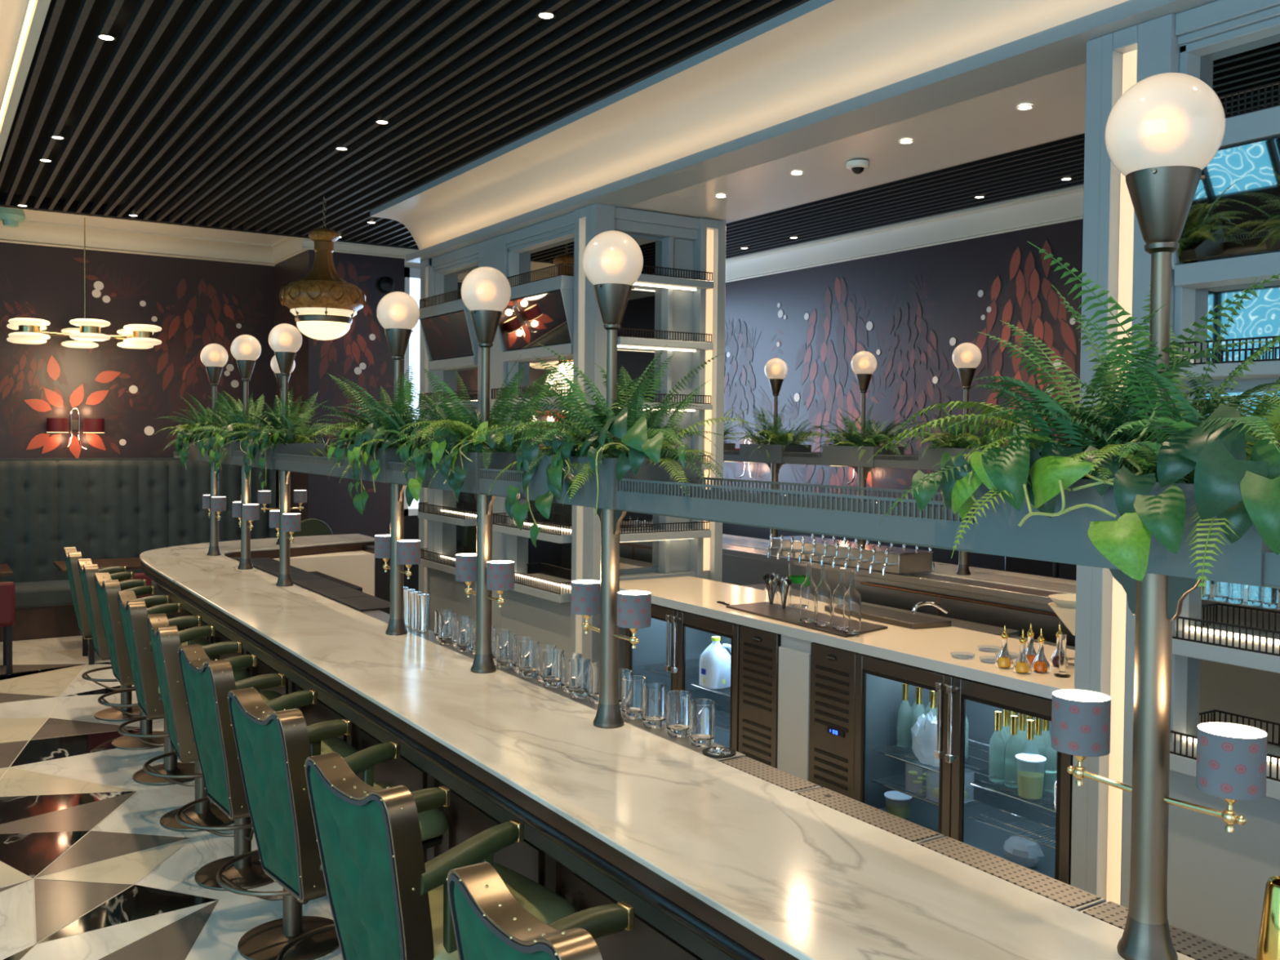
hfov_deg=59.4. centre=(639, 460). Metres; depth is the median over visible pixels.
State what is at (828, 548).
tap
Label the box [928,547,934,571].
tap
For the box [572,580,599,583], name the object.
diffuser
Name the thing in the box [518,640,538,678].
glass
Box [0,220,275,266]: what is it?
trim
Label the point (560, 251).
mirror
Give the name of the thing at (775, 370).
lamp post
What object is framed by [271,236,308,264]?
trim
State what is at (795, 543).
tap
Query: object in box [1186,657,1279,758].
mirror
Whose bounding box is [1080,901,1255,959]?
drip tray
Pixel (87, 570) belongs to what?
bar stool
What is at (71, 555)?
bar stool
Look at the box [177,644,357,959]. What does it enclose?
bar stool
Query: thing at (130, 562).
dining table
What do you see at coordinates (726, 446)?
planter box
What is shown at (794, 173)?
recessed light
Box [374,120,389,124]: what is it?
recessed light
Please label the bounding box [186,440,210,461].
planter box
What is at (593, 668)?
glass
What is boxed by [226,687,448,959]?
bar stool
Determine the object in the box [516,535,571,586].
mirror
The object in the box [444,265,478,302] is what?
mirror
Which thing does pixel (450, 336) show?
mirror
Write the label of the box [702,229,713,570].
light
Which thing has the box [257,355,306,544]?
lamp post
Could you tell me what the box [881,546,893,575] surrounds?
tap
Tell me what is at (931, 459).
planter box
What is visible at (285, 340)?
lamp post
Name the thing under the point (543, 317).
mirror
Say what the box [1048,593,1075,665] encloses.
stack
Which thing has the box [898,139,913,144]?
recessed light
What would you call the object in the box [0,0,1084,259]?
ceiling
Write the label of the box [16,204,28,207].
recessed light
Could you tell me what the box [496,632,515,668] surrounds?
glass
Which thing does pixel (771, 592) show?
jar
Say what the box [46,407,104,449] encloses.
wall lamp
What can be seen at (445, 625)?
glass
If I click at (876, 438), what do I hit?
potted fern
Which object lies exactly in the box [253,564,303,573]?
bar mat
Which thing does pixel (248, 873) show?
bar stool
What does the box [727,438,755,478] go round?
wall lamp
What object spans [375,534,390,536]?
diffuser
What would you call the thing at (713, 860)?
countertop
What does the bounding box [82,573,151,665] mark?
dining chair
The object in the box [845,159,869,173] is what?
security camera
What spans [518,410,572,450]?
mirror
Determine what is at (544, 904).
seat cushion
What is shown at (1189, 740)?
light
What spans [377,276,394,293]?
wall speaker
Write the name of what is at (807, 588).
clear bottle
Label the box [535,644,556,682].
glass
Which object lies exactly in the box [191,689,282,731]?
seat cushion
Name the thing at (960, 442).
potted fern
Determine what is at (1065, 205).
trim
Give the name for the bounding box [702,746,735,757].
ashtray
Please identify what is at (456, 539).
mirror
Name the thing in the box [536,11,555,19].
recessed light
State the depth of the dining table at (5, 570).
9.40 m
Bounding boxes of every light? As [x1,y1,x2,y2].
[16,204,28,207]
[38,158,53,162]
[49,135,65,139]
[96,34,115,41]
[128,213,138,216]
[334,146,348,151]
[366,221,376,223]
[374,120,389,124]
[441,509,476,516]
[515,573,571,588]
[524,522,571,531]
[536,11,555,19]
[617,345,695,351]
[633,283,696,290]
[643,408,695,411]
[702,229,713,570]
[715,195,726,198]
[790,171,803,175]
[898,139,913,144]
[973,195,985,199]
[1016,104,1033,111]
[1059,177,1072,181]
[1106,49,1137,904]
[1182,736,1279,763]
[1185,626,1279,644]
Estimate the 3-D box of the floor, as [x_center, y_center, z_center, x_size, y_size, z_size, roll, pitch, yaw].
[-0.153,1.865,5.788,12.400,0.102,16.200,0,2,-33]
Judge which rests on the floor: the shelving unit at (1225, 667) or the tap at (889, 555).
the shelving unit at (1225, 667)
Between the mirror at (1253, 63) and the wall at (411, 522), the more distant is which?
the wall at (411, 522)
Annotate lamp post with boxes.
[200,343,228,555]
[231,334,261,569]
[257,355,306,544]
[268,323,302,586]
[374,291,420,635]
[455,266,514,673]
[570,230,651,728]
[764,358,787,547]
[849,351,876,542]
[951,342,982,575]
[1051,72,1267,959]
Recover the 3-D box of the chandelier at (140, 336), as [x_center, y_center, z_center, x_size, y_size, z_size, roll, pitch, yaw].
[-5.208,-1.684,10.518,1.290,1.180,1.415,0,2,-33]
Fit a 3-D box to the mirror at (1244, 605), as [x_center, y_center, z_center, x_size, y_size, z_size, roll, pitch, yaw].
[2.388,0.413,3.534,0.010,0.440,1.370,0,2,-33]
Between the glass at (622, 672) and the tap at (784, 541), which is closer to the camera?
the glass at (622, 672)
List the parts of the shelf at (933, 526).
gallery rail, gallery rail, gallery rail, gallery rail, gallery rail, gallery rail, gallery rail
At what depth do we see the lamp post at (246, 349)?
7.03 m
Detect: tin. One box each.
[403,586,408,615]
[403,589,415,626]
[409,591,422,630]
[417,593,429,632]
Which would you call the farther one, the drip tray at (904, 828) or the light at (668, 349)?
the light at (668, 349)
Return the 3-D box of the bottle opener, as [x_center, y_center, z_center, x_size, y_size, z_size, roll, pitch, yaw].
[0.493,0.835,6.561,0.027,0.012,0.133,0,1,-25]
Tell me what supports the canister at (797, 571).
on the countertop at (931, 649)
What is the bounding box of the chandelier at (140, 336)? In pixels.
[6,217,161,349]
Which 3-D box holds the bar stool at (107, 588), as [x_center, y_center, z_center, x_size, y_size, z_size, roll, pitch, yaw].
[-2.716,1.205,6.294,0.584,1.147,0.490,0,2,-33]
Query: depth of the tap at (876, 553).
7.15 m
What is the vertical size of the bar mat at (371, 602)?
0.009 m
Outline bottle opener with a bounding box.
[716,600,729,605]
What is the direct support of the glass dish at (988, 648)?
on the countertop at (931, 649)
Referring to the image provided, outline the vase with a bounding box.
[1255,875,1279,959]
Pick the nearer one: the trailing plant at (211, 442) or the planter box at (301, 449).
the planter box at (301, 449)
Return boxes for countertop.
[139,533,1195,959]
[619,575,1075,699]
[721,533,1075,646]
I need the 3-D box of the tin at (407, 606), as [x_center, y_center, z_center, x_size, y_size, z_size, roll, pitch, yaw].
[-1.040,0.665,5.050,0.054,0.165,0.054,0,2,-33]
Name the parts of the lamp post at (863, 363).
globe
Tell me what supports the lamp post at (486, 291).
on the countertop at (713, 860)
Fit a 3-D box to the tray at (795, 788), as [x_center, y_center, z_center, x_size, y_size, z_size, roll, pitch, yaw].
[0.332,0.825,2.910,0.098,0.024,0.304,0,2,-33]
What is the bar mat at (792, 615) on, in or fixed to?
on the countertop at (931, 649)
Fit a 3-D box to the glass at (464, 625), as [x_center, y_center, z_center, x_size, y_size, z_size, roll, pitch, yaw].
[-0.699,0.702,4.500,0.074,0.122,0.074,-1,2,-45]
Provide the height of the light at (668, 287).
0.011 m
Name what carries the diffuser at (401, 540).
attached to the lamp post at (397, 313)
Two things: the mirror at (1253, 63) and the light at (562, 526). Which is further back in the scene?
the light at (562, 526)
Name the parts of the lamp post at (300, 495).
lamp shade, sconce arm, globe, sconce arm, lamp shade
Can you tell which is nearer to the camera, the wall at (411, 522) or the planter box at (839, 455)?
the planter box at (839, 455)
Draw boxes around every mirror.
[419,309,477,400]
[420,311,473,359]
[442,489,476,515]
[442,522,476,557]
[443,412,477,426]
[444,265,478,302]
[497,288,573,396]
[497,290,570,350]
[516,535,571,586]
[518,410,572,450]
[518,498,572,529]
[519,237,573,284]
[617,288,661,338]
[617,350,661,400]
[619,540,658,568]
[620,511,658,529]
[632,237,662,275]
[1171,251,1279,362]
[1175,137,1279,262]
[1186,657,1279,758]
[1188,579,1279,640]
[1193,391,1279,446]
[1200,33,1279,116]
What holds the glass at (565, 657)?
on the rail
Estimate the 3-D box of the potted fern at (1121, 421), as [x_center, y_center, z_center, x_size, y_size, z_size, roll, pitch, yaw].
[0.864,-0.081,1.893,0.816,0.522,0.954,0,2,-33]
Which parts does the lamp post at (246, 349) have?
lamp shade, globe, sconce arm, lamp shade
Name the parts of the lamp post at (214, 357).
lamp shade, globe, sconce arm, lamp shade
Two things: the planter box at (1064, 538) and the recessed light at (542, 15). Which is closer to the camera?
the planter box at (1064, 538)
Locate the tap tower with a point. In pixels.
(883, 558)
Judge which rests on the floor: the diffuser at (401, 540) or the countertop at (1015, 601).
the countertop at (1015, 601)
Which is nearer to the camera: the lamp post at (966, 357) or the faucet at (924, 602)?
the faucet at (924, 602)
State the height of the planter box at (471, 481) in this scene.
0.140 m
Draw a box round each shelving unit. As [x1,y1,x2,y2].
[417,203,725,668]
[1070,0,1279,959]
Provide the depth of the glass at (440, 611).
4.72 m
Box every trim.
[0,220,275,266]
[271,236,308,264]
[302,237,418,258]
[405,0,1217,262]
[725,185,1084,282]
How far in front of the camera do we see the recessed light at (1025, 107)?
5.17 m
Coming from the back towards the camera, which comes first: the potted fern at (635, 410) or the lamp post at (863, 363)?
the lamp post at (863, 363)
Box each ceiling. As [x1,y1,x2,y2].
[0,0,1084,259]
[369,0,1128,250]
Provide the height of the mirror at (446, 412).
0.320 m
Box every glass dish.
[950,651,974,659]
[977,644,1001,652]
[979,655,996,663]
[995,651,1018,659]
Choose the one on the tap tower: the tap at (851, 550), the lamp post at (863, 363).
the tap at (851, 550)
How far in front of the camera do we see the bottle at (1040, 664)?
4.72 m
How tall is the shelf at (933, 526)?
0.088 m
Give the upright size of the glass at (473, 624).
0.122 m
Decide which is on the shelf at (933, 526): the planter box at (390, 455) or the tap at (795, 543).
the planter box at (390, 455)
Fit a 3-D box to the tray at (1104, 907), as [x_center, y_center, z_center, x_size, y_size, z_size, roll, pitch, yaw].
[0.977,0.854,1.911,0.098,0.024,0.464,0,2,-33]
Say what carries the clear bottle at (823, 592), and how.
on the bar mat at (792, 615)
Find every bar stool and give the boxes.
[63,546,158,720]
[77,558,184,750]
[93,572,211,785]
[117,591,250,831]
[146,613,282,890]
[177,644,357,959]
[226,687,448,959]
[304,751,577,959]
[446,861,635,959]
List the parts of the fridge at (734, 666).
glass pane, door, handle, handle, glass pane, door, compressor panel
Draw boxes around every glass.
[434,608,452,639]
[438,612,456,644]
[452,615,470,647]
[456,618,475,652]
[471,622,475,655]
[491,628,510,663]
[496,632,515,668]
[511,635,532,672]
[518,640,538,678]
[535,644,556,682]
[542,648,564,688]
[560,653,582,693]
[568,657,591,698]
[587,662,599,703]
[618,668,631,711]
[621,675,645,719]
[641,682,666,728]
[666,690,691,737]
[688,698,715,747]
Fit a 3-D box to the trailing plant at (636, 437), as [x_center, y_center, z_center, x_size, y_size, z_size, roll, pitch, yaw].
[-0.032,0.060,3.209,0.420,0.415,0.993,0,2,-33]
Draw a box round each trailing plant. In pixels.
[174,424,208,470]
[198,424,239,480]
[240,422,328,489]
[323,421,407,514]
[399,421,551,506]
[502,407,710,547]
[911,377,1279,582]
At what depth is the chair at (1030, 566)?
7.97 m
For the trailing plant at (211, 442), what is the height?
0.350 m
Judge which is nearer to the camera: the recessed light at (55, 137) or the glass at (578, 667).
the glass at (578, 667)
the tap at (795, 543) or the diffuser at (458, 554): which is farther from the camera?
the tap at (795, 543)
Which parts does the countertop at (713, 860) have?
panel, edge moulding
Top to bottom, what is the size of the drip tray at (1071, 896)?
0.026 m
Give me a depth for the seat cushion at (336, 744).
4.22 m
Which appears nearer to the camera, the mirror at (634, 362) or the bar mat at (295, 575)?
the bar mat at (295, 575)
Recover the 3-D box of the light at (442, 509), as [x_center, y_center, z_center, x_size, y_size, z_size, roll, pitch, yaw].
[-1.505,0.454,9.541,0.017,0.010,0.940,0,2,-33]
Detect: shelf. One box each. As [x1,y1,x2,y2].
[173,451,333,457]
[198,448,1279,588]
[723,449,935,470]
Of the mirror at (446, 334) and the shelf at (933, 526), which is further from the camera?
the mirror at (446, 334)
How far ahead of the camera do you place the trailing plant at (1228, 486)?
1.64 m
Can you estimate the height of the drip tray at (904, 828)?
0.027 m
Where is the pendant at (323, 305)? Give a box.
[279,195,367,340]
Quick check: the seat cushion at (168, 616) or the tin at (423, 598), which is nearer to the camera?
the tin at (423, 598)
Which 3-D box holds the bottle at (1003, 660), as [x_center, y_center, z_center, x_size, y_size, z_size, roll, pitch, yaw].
[1.568,0.800,4.826,0.077,0.184,0.076,0,2,-33]
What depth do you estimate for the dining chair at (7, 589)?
8.84 m
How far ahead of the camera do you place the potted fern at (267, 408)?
8.58 m
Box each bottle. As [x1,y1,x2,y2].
[800,562,816,622]
[813,564,831,626]
[831,568,848,630]
[842,570,861,634]
[995,625,1013,669]
[1013,629,1031,674]
[1025,623,1036,665]
[1031,628,1049,673]
[1049,624,1068,667]
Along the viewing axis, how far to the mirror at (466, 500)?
9.61 m
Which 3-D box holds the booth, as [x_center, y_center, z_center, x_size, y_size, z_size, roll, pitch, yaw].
[-5.805,0.819,10.623,4.750,1.660,0.740,0,2,-33]
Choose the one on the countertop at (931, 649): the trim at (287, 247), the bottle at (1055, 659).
the bottle at (1055, 659)
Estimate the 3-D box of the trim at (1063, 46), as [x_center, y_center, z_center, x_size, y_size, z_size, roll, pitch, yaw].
[1.318,-1.661,5.039,0.310,0.059,12.120,0,2,-33]
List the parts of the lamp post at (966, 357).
globe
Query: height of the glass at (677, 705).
0.122 m
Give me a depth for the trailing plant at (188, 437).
7.61 m
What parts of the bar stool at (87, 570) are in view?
panel, frame, armrest, armrest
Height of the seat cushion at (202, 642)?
0.093 m
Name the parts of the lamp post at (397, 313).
lamp shade, sconce arm, globe, sconce arm, lamp shade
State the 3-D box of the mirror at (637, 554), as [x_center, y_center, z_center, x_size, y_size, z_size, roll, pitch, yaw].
[-0.059,0.655,7.801,0.450,0.190,0.010,0,2,-33]
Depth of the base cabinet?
5.79 m
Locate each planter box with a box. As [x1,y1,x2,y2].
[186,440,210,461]
[212,440,249,464]
[246,442,324,469]
[344,446,412,482]
[421,450,554,493]
[528,454,701,509]
[723,443,735,454]
[739,444,811,463]
[822,445,904,466]
[918,447,982,470]
[973,477,1274,586]
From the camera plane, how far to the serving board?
5.94 m
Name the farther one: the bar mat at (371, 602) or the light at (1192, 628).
the bar mat at (371, 602)
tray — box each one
[720,756,821,793]
[791,785,821,793]
[796,786,944,844]
[919,836,1106,911]
[1080,901,1110,912]
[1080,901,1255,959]
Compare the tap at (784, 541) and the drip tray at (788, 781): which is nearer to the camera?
the drip tray at (788, 781)
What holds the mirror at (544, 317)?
on the shelving unit at (677, 300)
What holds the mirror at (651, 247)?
attached to the shelving unit at (677, 300)
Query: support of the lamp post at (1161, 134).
on the countertop at (713, 860)
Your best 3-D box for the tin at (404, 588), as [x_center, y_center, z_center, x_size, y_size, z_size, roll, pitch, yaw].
[-1.086,0.663,5.122,0.054,0.165,0.054,0,2,-33]
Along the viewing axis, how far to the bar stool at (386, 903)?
2.63 m
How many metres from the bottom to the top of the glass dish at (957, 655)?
0.016 m
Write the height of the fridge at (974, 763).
0.910 m
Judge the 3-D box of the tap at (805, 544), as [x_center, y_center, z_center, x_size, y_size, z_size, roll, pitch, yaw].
[1.124,0.611,7.707,0.084,0.178,0.024,0,2,-33]
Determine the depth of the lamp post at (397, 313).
4.81 m
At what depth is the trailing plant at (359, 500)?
4.62 m
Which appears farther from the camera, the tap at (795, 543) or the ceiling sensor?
the ceiling sensor
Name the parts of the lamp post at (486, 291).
lamp shade, sconce arm, globe, sconce arm, lamp shade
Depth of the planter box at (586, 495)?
3.16 m
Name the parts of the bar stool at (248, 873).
panel, frame, armrest, armrest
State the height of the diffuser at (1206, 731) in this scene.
0.018 m
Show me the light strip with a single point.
(32, 2)
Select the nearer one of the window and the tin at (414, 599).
the tin at (414, 599)
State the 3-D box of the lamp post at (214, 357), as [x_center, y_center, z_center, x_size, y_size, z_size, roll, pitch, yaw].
[-2.963,-0.075,7.806,0.181,1.474,0.368,0,2,-33]
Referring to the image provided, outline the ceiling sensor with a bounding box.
[0,207,26,227]
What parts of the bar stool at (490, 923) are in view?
panel, armrest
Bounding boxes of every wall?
[0,241,274,458]
[273,249,404,537]
[403,258,420,591]
[722,218,1083,580]
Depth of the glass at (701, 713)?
3.13 m
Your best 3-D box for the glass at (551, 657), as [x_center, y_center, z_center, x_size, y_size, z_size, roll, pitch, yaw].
[-0.300,0.721,3.882,0.074,0.122,0.074,1,1,6]
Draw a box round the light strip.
[0,0,35,128]
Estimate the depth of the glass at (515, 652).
4.10 m
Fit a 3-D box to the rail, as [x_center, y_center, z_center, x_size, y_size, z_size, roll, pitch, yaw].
[-1.271,0.750,5.395,0.105,0.026,5.595,0,2,-33]
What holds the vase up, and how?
on the drip tray at (1193, 946)
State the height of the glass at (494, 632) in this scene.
0.122 m
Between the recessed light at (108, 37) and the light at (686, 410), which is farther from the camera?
the light at (686, 410)
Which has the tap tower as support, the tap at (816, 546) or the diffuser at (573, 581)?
the tap at (816, 546)
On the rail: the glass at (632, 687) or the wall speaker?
the glass at (632, 687)
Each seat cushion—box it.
[14,579,165,608]
[158,658,250,693]
[166,614,184,630]
[181,637,210,646]
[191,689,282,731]
[320,736,357,758]
[373,782,448,840]
[427,862,577,959]
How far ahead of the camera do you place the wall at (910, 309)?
10.13 m
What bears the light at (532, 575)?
on the shelving unit at (677, 300)
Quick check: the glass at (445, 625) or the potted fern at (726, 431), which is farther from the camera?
the potted fern at (726, 431)
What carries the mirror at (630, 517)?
attached to the shelving unit at (677, 300)
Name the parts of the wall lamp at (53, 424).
lamp shade, wall plate, lamp shade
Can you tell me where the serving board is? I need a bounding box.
[831,604,951,629]
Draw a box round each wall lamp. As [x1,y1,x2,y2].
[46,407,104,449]
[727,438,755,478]
[830,465,855,484]
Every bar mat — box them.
[236,557,279,565]
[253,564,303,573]
[270,570,323,580]
[292,577,346,590]
[311,586,372,599]
[334,595,390,611]
[726,601,888,637]
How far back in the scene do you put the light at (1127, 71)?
4.27 m
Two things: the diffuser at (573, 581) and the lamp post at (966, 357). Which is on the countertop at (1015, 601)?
the lamp post at (966, 357)
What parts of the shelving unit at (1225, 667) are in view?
shelf, gallery rail, gallery rail, shelf, shelf, gallery rail, shelf, gallery rail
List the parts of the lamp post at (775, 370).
globe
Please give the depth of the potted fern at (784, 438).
8.61 m
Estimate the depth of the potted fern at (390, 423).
4.68 m
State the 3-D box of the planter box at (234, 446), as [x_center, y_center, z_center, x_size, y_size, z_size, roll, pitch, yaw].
[-2.481,-0.052,7.058,0.296,0.140,0.510,0,2,-33]
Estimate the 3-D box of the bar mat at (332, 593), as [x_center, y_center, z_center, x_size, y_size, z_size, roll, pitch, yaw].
[-1.609,0.714,6.036,0.208,0.009,0.410,0,2,-33]
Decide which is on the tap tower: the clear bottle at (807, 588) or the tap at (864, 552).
the tap at (864, 552)
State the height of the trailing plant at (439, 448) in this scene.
0.324 m
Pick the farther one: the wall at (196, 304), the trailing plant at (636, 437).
the wall at (196, 304)
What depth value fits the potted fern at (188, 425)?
7.71 m
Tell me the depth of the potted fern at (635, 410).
3.21 m
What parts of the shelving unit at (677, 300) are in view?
shelf, gallery rail, gallery rail, shelf, shelf, gallery rail, shelf, gallery rail, gallery rail, shelf, gallery rail, shelf, gallery rail, shelf, shelf, gallery rail, gallery rail, shelf, shelf, shelf, gallery rail, gallery rail, shelf, gallery rail, gallery rail, shelf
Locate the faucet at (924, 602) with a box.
[911,600,948,614]
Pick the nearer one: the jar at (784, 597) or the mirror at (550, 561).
the jar at (784, 597)
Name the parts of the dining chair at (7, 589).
leg, seat, backrest, leg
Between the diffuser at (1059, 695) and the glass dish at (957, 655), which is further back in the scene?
the glass dish at (957, 655)
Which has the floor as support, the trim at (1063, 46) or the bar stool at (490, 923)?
the bar stool at (490, 923)
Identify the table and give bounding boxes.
[0,563,13,576]
[53,557,141,651]
[307,571,362,591]
[739,583,1075,649]
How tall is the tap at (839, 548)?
0.178 m
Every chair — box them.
[0,581,15,675]
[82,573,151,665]
[289,518,333,537]
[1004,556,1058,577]
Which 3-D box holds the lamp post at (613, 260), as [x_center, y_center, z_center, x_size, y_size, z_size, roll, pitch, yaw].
[-0.087,0.056,3.346,0.181,1.474,0.368,0,2,-33]
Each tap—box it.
[766,533,777,557]
[777,533,787,559]
[787,535,798,560]
[798,537,808,562]
[809,537,820,562]
[820,539,831,564]
[832,541,843,567]
[844,542,855,569]
[856,543,867,571]
[868,545,879,573]
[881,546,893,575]
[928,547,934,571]
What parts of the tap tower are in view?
plate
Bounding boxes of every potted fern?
[153,391,253,451]
[177,391,308,465]
[216,386,344,457]
[253,399,333,439]
[286,361,471,481]
[378,355,586,490]
[451,342,771,504]
[723,406,751,445]
[728,404,830,457]
[808,400,927,462]
[866,241,1279,599]
[904,398,1008,457]
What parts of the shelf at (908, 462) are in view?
gallery rail, gallery rail, gallery rail, gallery rail, gallery rail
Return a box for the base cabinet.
[777,634,813,781]
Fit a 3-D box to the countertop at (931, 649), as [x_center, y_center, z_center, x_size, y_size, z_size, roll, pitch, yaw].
[1.012,0.880,6.130,0.763,0.049,3.660,0,2,-33]
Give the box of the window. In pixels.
[404,266,420,515]
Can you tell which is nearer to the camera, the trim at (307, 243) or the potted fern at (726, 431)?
the potted fern at (726, 431)
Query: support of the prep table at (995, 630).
on the floor
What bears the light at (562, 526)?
on the shelving unit at (677, 300)
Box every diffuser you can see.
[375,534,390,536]
[397,539,420,542]
[456,553,476,555]
[487,560,514,563]
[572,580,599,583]
[617,591,650,595]
[1053,689,1110,702]
[1198,723,1266,738]
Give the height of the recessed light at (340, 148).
0.007 m
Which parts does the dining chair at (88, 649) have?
leg, leg, backrest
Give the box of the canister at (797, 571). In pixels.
[788,562,806,607]
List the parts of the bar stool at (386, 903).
panel, frame, armrest, armrest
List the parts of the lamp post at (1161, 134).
lamp shade, sconce arm, globe, sconce arm, lamp shade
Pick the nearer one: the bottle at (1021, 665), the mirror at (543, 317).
the bottle at (1021, 665)
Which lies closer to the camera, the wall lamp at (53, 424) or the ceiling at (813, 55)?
the ceiling at (813, 55)
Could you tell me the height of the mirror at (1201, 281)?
0.730 m
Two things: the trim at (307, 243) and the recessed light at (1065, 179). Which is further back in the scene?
the trim at (307, 243)
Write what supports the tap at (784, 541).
on the tap tower
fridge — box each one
[625,603,781,768]
[808,642,1072,884]
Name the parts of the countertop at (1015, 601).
steel rail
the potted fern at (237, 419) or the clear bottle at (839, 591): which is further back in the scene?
the potted fern at (237, 419)
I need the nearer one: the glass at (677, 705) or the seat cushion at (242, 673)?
the glass at (677, 705)
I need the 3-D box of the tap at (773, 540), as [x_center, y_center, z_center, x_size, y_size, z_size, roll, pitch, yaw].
[0.940,0.603,7.992,0.084,0.178,0.024,0,2,-33]
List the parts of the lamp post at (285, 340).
lamp shade, sconce arm, globe, sconce arm, lamp shade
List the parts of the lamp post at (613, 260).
lamp shade, sconce arm, globe, sconce arm, lamp shade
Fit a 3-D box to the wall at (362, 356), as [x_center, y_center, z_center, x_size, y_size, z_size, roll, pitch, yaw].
[-3.242,-0.357,11.973,0.991,4.000,1.352,0,2,-33]
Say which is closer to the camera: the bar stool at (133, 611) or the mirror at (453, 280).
the bar stool at (133, 611)
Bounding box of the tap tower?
[766,533,934,575]
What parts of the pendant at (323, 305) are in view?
glass, lamp shade, chain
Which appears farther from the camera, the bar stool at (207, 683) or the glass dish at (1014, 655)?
the glass dish at (1014, 655)
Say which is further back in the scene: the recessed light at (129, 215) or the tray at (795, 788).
the recessed light at (129, 215)
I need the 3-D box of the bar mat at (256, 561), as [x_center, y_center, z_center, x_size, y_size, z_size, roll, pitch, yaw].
[-2.519,0.673,7.447,0.208,0.009,0.410,0,2,-33]
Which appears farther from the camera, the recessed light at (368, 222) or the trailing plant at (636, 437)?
the recessed light at (368, 222)
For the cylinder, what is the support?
on the countertop at (931, 649)
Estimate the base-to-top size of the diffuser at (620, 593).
0.018 m
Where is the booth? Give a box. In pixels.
[0,457,275,642]
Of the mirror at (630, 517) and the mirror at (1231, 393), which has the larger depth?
the mirror at (630, 517)
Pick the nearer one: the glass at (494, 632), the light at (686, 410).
the glass at (494, 632)
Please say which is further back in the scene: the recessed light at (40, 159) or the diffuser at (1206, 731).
the recessed light at (40, 159)
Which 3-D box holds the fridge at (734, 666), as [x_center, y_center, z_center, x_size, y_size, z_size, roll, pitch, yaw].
[0.574,1.347,6.724,0.758,0.910,1.520,0,2,-33]
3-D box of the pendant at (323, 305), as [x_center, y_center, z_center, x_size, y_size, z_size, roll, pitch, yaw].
[-2.572,-1.566,9.127,0.683,1.170,0.683,0,2,-33]
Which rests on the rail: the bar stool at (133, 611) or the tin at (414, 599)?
the tin at (414, 599)
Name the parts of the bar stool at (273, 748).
panel, frame, armrest, armrest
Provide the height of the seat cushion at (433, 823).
0.093 m
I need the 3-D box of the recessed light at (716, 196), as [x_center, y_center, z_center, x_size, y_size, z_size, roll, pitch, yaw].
[0.517,-1.689,7.176,0.076,0.007,0.076,0,2,-33]
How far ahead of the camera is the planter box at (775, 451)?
8.56 m
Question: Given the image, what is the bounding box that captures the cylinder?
[1053,633,1071,677]
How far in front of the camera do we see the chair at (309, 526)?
10.31 m
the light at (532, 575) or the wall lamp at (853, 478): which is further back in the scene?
the wall lamp at (853, 478)
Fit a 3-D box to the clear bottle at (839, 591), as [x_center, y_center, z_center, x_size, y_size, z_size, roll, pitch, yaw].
[1.019,0.700,5.677,0.088,0.310,0.088,0,2,-33]
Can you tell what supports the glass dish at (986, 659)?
on the countertop at (931, 649)
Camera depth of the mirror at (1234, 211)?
3.78 m
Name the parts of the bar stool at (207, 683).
panel, frame, armrest, armrest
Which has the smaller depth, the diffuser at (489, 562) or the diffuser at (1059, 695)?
the diffuser at (1059, 695)
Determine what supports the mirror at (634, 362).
attached to the shelving unit at (677, 300)
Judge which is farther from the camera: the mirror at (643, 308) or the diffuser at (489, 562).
the mirror at (643, 308)
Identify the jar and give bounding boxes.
[762,572,779,604]
[777,575,791,609]
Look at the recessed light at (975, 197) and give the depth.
8.84 m
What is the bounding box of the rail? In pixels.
[230,556,745,761]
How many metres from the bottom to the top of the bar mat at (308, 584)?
0.009 m
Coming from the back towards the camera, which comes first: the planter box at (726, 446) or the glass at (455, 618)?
the planter box at (726, 446)
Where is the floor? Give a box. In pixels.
[0,635,342,959]
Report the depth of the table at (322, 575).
7.41 m
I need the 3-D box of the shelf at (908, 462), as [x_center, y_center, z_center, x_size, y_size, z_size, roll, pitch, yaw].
[1.238,-0.018,8.414,0.280,0.088,6.402,0,2,-33]
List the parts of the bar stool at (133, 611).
panel, frame, armrest, armrest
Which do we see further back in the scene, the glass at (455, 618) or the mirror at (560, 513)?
the mirror at (560, 513)
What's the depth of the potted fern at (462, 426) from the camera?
3.95 m
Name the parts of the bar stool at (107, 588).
panel, frame, armrest, armrest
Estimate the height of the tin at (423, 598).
0.165 m
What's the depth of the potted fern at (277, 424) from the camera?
6.26 m
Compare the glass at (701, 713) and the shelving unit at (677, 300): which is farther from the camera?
the shelving unit at (677, 300)
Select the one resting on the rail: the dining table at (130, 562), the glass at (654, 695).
the glass at (654, 695)
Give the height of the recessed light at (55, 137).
0.007 m
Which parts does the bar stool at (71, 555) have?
panel, frame, armrest, armrest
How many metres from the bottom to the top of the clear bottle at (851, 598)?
0.310 m
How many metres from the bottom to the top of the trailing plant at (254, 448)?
0.358 m
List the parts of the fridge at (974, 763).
compressor panel, glass pane, door, handle, handle, glass pane, door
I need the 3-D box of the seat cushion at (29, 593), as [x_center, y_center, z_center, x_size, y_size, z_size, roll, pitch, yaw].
[-5.777,1.265,10.583,4.750,0.170,0.620,0,2,-33]
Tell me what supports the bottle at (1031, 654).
on the countertop at (931, 649)

